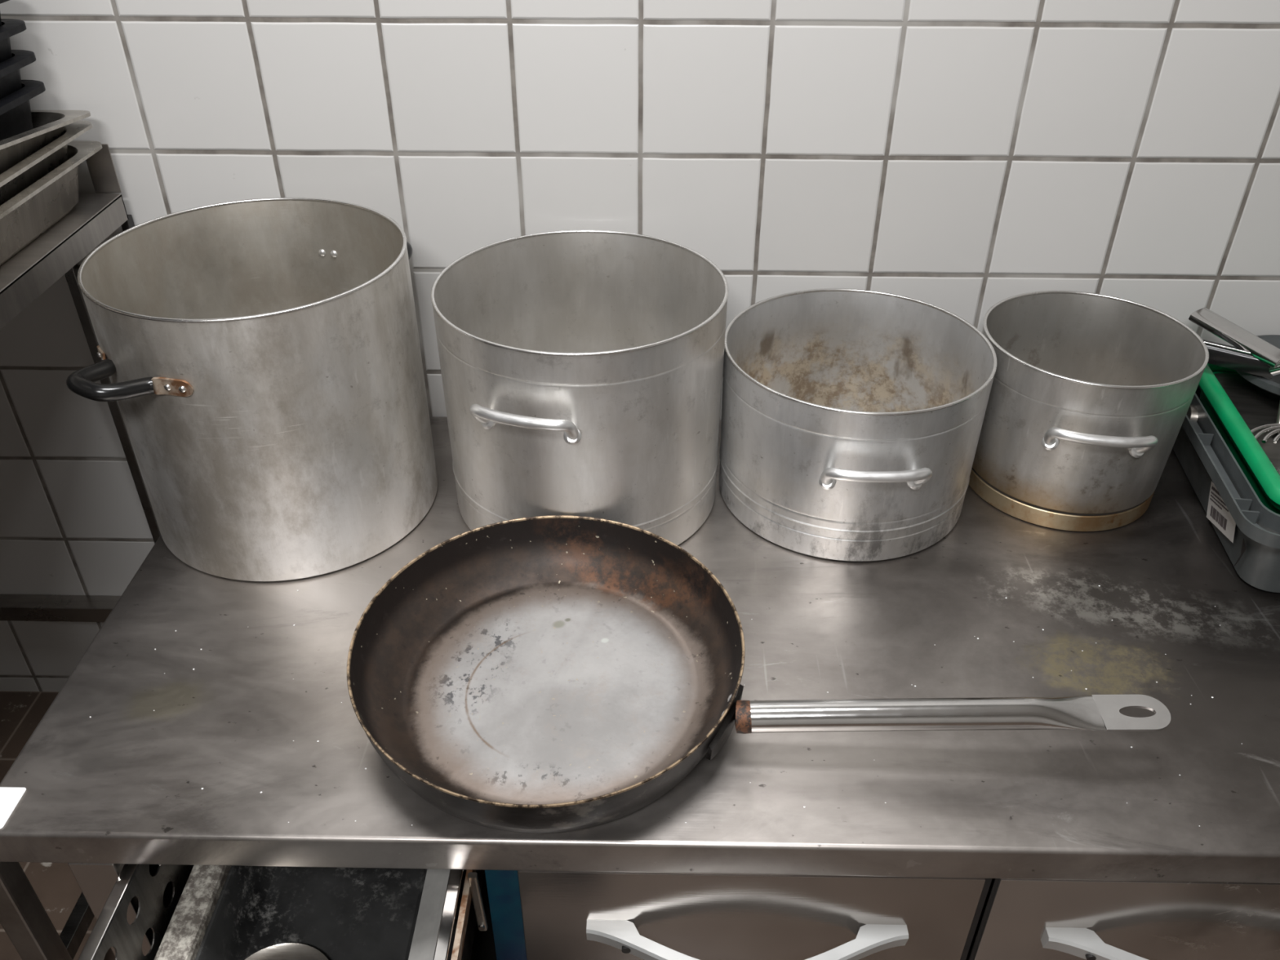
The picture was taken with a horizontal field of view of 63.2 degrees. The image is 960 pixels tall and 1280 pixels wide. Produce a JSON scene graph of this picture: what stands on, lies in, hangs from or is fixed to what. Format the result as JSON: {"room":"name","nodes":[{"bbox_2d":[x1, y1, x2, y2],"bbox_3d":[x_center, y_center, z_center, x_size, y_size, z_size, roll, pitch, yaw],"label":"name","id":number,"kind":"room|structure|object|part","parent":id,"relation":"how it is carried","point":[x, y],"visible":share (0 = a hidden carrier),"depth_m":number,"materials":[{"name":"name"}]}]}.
{"room":"commercial kitchen","nodes":[
{"label":"commercial kitchen","id":0,"kind":"room"},
{"bbox_2d":[0,690,115,959],"bbox_3d":[0.395,1.350,0.558,3.950,0.100,3.400,1,35,1],"label":"floor","id":1,"kind":"structure","parent":0,"point":[55,885],"depth_m":1.57,"materials":[{"name":"brown tile"}]},
{"bbox_2d":[0,143,160,959],"bbox_3d":[-1.001,0.140,0.892,0.740,1.500,1.320,1,35,1],"label":"storage rack","id":2,"kind":"object","parent":1,"relation":"on","point":[57,252],"visible":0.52,"depth_m":1.26,"materials":[{"name":"metal"}]},
{"bbox_3d":[-0.717,0.351,1.101,0.032,0.918,0.032,1,35,1],"label":"leg","id":3,"kind":"part","parent":2,"relation":"part of","materials":[{"name":"metal"}]},
{"bbox_2d":[0,140,102,266],"bbox_3d":[-0.821,-0.242,1.083,0.326,0.066,0.521,1,35,1],"label":"tray","id":4,"kind":"object","parent":2,"relation":"on","point":[24,217],"visible":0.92,"depth_m":1.17,"materials":[{"name":"metal"}]},
{"bbox_2d":[0,120,92,205],"bbox_3d":[-0.824,-0.261,1.065,0.326,0.066,0.521,1,35,1],"label":"tray","id":5,"kind":"object","parent":4,"relation":"on","point":[19,177],"visible":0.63,"depth_m":1.16,"materials":[{"name":"metal"}]},
{"bbox_2d":[0,110,90,174],"bbox_3d":[-0.823,-0.299,1.043,0.326,0.106,0.519,1,35,1],"label":"tray","id":6,"kind":"object","parent":5,"relation":"on","point":[48,126],"visible":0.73,"depth_m":1.16,"materials":[{"name":"metal"}]},
{"bbox_2d":[0,80,45,140],"bbox_3d":[-0.812,-0.381,1.160,0.230,0.074,0.222,1,35,1],"label":"plastic box","id":7,"kind":"object","parent":6,"relation":"in","point":[15,117],"visible":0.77,"depth_m":1.19,"materials":[{"name":"black plastic"}]},
{"bbox_2d":[0,99,32,140],"bbox_3d":[-0.812,-0.379,1.161,0.202,0.070,0.194,1,35,1],"label":"tub","id":8,"kind":"object","parent":7,"relation":"in","point":[18,120],"depth_m":1.19,"materials":[{"name":"black plastic"}]},
{"bbox_2d":[0,49,35,98],"bbox_3d":[-0.812,-0.408,1.141,0.230,0.074,0.222,1,35,1],"label":"plastic box","id":9,"kind":"object","parent":7,"relation":"on","point":[10,73],"visible":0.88,"depth_m":1.17,"materials":[{"name":"black plastic"}]},
{"bbox_2d":[0,69,22,98],"bbox_3d":[-0.812,-0.406,1.142,0.202,0.070,0.194,1,35,1],"label":"tub","id":10,"kind":"object","parent":9,"relation":"in","point":[10,83],"depth_m":1.18,"materials":[{"name":"black plastic"}]},
{"bbox_2d":[0,18,26,62],"bbox_3d":[-0.812,-0.436,1.122,0.230,0.074,0.222,1,35,1],"label":"plastic box","id":11,"kind":"object","parent":9,"relation":"on","point":[9,28],"visible":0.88,"depth_m":1.17,"materials":[{"name":"black plastic"}]},
{"bbox_2d":[0,0,9,26],"bbox_3d":[-0.812,-0.463,1.103,0.230,0.074,0.222,1,35,1],"label":"plastic box","id":12,"kind":"object","parent":11,"relation":"on","point":[1,1],"visible":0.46,"depth_m":1.14,"materials":[{"name":"black plastic"}]},
{"bbox_2d":[0,37,12,62],"bbox_3d":[-0.812,-0.434,1.123,0.202,0.070,0.194,1,35,1],"label":"tub","id":13,"kind":"object","parent":11,"relation":"in","point":[5,45],"depth_m":1.17,"materials":[{"name":"black plastic"}]},
{"bbox_2d":[0,193,128,329],"bbox_3d":[-1.019,0.017,0.795,0.704,0.033,1.299,1,35,1],"label":"shelf","id":14,"kind":"object","parent":2,"relation":"attached to","point":[24,277],"depth_m":1.19,"materials":[{"name":"metal"}]},
{"bbox_3d":[-0.758,0.013,1.587,0.014,0.918,0.014,1,35,1],"label":"leg","id":15,"kind":"part","parent":2,"relation":"part of","materials":[{"name":"metal"}]},
{"bbox_2d":[68,862,1279,959],"bbox_3d":[0.598,0.523,1.185,2.240,0.546,1.120,1,35,1],"label":"base cabinet","id":16,"kind":"object","parent":1,"relation":"on","point":[486,914],"visible":0.29,"depth_m":0.97,"materials":[{"name":"metal"}]},
{"bbox_3d":[-0.472,0.349,0.977,0.012,0.004,0.900,1,35,1],"label":"rail","id":17,"kind":"part","parent":16,"relation":"part of","materials":[{"name":"metal"}]},
{"bbox_3d":[-0.467,0.424,1.007,0.002,0.153,0.900,1,35,1],"label":"panel","id":18,"kind":"part","parent":16,"relation":"part of","materials":[{"name":"metal"}]},
{"bbox_2d":[154,865,450,959],"bbox_3d":[-0.318,0.458,1.025,0.283,0.078,0.501,1,35,1],"label":"drawer","id":19,"kind":"object","parent":16,"relation":"on","point":[221,912],"visible":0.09,"depth_m":1.07,"materials":[{"name":"metal"}]},
{"bbox_2d":[244,942,328,959],"bbox_3d":[-0.354,0.507,1.011,0.116,0.008,0.116,1,35,1],"label":"round plate","id":20,"kind":"object","parent":19,"relation":"in","point":[286,951],"visible":1,"depth_m":1.05,"materials":[{"name":"metal"}]},
{"bbox_3d":[-0.169,0.353,0.974,0.012,0.004,0.900,1,35,1],"label":"rail","id":21,"kind":"part","parent":16,"relation":"part of","materials":[{"name":"metal"}]},
{"bbox_3d":[-0.172,0.427,1.004,0.002,0.153,0.900,1,35,1],"label":"panel","id":22,"kind":"part","parent":16,"relation":"part of","materials":[{"name":"metal"}]},
{"bbox_2d":[0,416,1279,883],"bbox_3d":[0.575,0.141,1.218,2.337,0.044,0.722,1,35,1],"label":"countertop","id":23,"kind":"structure","parent":16,"relation":"on","point":[123,783],"depth_m":1.02,"materials":[{"name":"metal"}]},
{"bbox_2d":[0,786,26,829],"bbox_3d":[-0.632,0.297,0.946,0.128,0.001,0.046,1,35,1],"label":"paper card","id":24,"kind":"object","parent":23,"relation":"on","point":[10,797],"visible":1,"depth_m":0.95,"materials":[{"name":"white paper"}]},
{"bbox_2d":[66,197,437,581],"bbox_3d":[-0.436,-0.117,1.250,0.362,0.335,0.348,-8,36,-12],"label":"stock pot","id":25,"kind":"object","parent":23,"relation":"on","point":[261,358],"visible":1,"depth_m":1.16,"materials":[{"name":"metal"}]},
{"bbox_3d":[-0.572,-0.129,1.109,0.005,0.020,0.049,-19,39,-26],"label":"mounting plate","id":26,"kind":"part","parent":25,"relation":"part of","materials":[{"name":"metal"}]},
{"bbox_3d":[-0.543,-0.099,1.057,0.088,0.028,0.064,20,39,26],"label":"handle","id":27,"kind":"part","parent":25,"relation":"part of","materials":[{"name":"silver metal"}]},
{"bbox_3d":[-0.478,-0.095,1.060,0.049,0.020,0.005,4,35,5],"label":"mounting plate","id":28,"kind":"part","parent":25,"relation":"part of","materials":[{"name":"metal"}]},
{"bbox_3d":[-0.329,-0.291,1.335,0.088,0.028,0.064,20,39,26],"label":"handle","id":29,"kind":"part","parent":25,"relation":"part of","materials":[{"name":"silver metal"}]},
{"bbox_2d":[431,230,728,545],"bbox_3d":[-0.069,-0.097,1.266,0.340,0.288,0.371,1,35,1],"label":"cooking pot","id":30,"kind":"object","parent":23,"relation":"on","point":[581,371],"visible":0.93,"depth_m":1.19,"materials":[{"name":"metal"}]},
{"bbox_3d":[-0.124,-0.060,1.104,0.120,0.040,0.045,11,36,15],"label":"handle","id":31,"kind":"part","parent":30,"relation":"part of","materials":[{"name":"metal"}]},
{"bbox_2d":[89,585,1213,826],"bbox_3d":[0.051,0.213,1.072,1.196,0.001,0.349,1,35,1],"label":"crumbs","id":32,"kind":"object","parent":23,"relation":"on","point":[1099,585],"visible":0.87,"depth_m":1.07,"materials":[{"name":"white paper"}]},
{"bbox_2d":[346,515,1170,833],"bbox_3d":[0.070,0.231,0.973,0.747,0.084,0.385,16,38,22],"label":"frying pan","id":33,"kind":"object","parent":23,"relation":"on","point":[552,673],"visible":1,"depth_m":1.04,"materials":[{"name":"metal"}]},
{"bbox_3d":[0.259,0.220,0.961,0.323,0.045,0.041,1,37,1],"label":"handle","id":34,"kind":"part","parent":33,"relation":"part of","materials":[{"name":"metal"}]},
{"bbox_2d":[719,288,997,561],"bbox_3d":[0.261,-0.068,1.294,0.321,0.210,0.352,1,35,1],"label":"cooking pot","id":35,"kind":"object","parent":23,"relation":"on","point":[852,420],"visible":1,"depth_m":1.24,"materials":[{"name":"metal"}]},
{"bbox_3d":[0.262,-0.002,1.154,0.121,0.040,0.047,1,35,1],"label":"handle","id":36,"kind":"part","parent":35,"relation":"part of","materials":[{"name":"metal"}]},
{"bbox_2d":[968,290,1208,531],"bbox_3d":[0.551,-0.082,1.314,0.258,0.211,0.288,1,35,1],"label":"cooking pot","id":37,"kind":"object","parent":23,"relation":"on","point":[1091,395],"visible":0.88,"depth_m":1.27,"materials":[{"name":"metal"}]},
{"bbox_3d":[0.530,-0.043,1.198,0.122,0.040,0.048,6,35,8],"label":"handle","id":38,"kind":"part","parent":37,"relation":"part of","materials":[{"name":"metal"}]},
{"bbox_2d":[1172,371,1279,592],"bbox_3d":[0.885,-0.002,1.281,0.417,0.120,0.422,5,35,6],"label":"crate","id":39,"kind":"object","parent":23,"relation":"on","point":[1248,531],"visible":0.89,"depth_m":1.21,"materials":[{"name":"grey plastic"}]},
{"bbox_3d":[0.706,-0.081,1.337,0.012,0.032,0.032,5,35,6],"label":"slot knob","id":40,"kind":"part","parent":39,"relation":"part of","materials":[{"name":"metal"}]},
{"bbox_2d":[1209,485,1228,511],"bbox_3d":[0.694,0.027,1.240,0.003,0.040,0.074,6,35,9],"label":"label","id":41,"kind":"object","parent":39,"relation":"attached to","point":[1217,504],"depth_m":1.26,"materials":[{"name":"white paper"}]},
{"bbox_2d":[1198,363,1279,514],"bbox_3d":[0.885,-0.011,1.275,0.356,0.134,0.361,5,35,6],"label":"cutting board","id":42,"kind":"object","parent":39,"relation":"in","point":[1259,470],"visible":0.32,"depth_m":1.24,"materials":[{"name":"plastic"}]},
{"bbox_2d":[1213,373,1279,475],"bbox_3d":[0.885,-0.046,1.251,0.300,0.003,0.302,5,35,6],"label":"steel plate","id":43,"kind":"object","parent":42,"relation":"in","point":[1257,406],"visible":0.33,"depth_m":1.32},
{"bbox_2d":[1188,307,1279,433],"bbox_3d":[0.760,-0.140,1.306,0.068,0.088,0.178,-16,38,-22],"label":"tool","id":44,"kind":"object","parent":43,"relation":"on","point":[1251,354],"visible":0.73,"depth_m":1.30,"materials":[{"name":"metal"}]},
{"bbox_3d":[0.749,-0.161,1.296,0.085,0.003,0.004,22,40,28],"label":"grip trim","id":45,"kind":"part","parent":44,"relation":"part of","materials":[{"name":"metal"}]},
{"bbox_3d":[0.756,-0.181,1.313,0.034,0.029,0.121,-21,40,-27],"label":"arm","id":46,"kind":"part","parent":44,"relation":"part of","materials":[{"name":"metal"}]},
{"bbox_3d":[0.782,-0.102,1.266,0.010,0.062,0.064,9,36,12],"label":"rod","id":47,"kind":"part","parent":44,"relation":"part of","materials":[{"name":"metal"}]},
{"bbox_2d":[1250,423,1279,443],"bbox_3d":[0.807,-0.012,1.167,0.066,0.039,0.235,-24,42,-31],"label":"wire whisk","id":48,"kind":"object","parent":43,"relation":"on","point":[1275,428],"visible":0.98,"depth_m":1.23,"materials":[{"name":"metal"}]},
{"bbox_2d":[1234,334,1279,395],"bbox_3d":[0.851,-0.144,1.331,0.172,0.018,0.172,1,35,1],"label":"lid","id":49,"kind":"object","parent":42,"relation":"on","point":[1272,385],"visible":0.31,"depth_m":1.30,"materials":[{"name":"grey metal"}]},
{"bbox_3d":[0.100,0.444,0.965,0.302,0.021,0.060,1,35,1],"label":"handle","id":50,"kind":"part","parent":16,"relation":"part of","materials":[{"name":"silver metal"}]},
{"bbox_3d":[0.100,0.522,1.062,0.424,0.405,0.012,1,35,1],"label":"drawer","id":51,"kind":"part","parent":16,"relation":"part of","materials":[{"name":"metal"}]},
{"bbox_3d":[0.533,0.449,0.959,0.302,0.021,0.060,1,35,1],"label":"handle","id":52,"kind":"part","parent":16,"relation":"part of","materials":[{"name":"silver metal"}]},
{"bbox_3d":[0.678,0.529,1.055,0.706,0.405,0.012,1,35,1],"label":"drawer","id":53,"kind":"part","parent":16,"relation":"part of","materials":[{"name":"metal"}]},
{"bbox_2d":[0,0,1279,692],"bbox_3d":[0.427,-0.699,1.144,3.950,2.600,0.100,1,35,1],"label":"wall","id":54,"kind":"structure","parent":0,"point":[962,158],"depth_m":1.29,"materials":[{"name":"white tile"}]}
]}

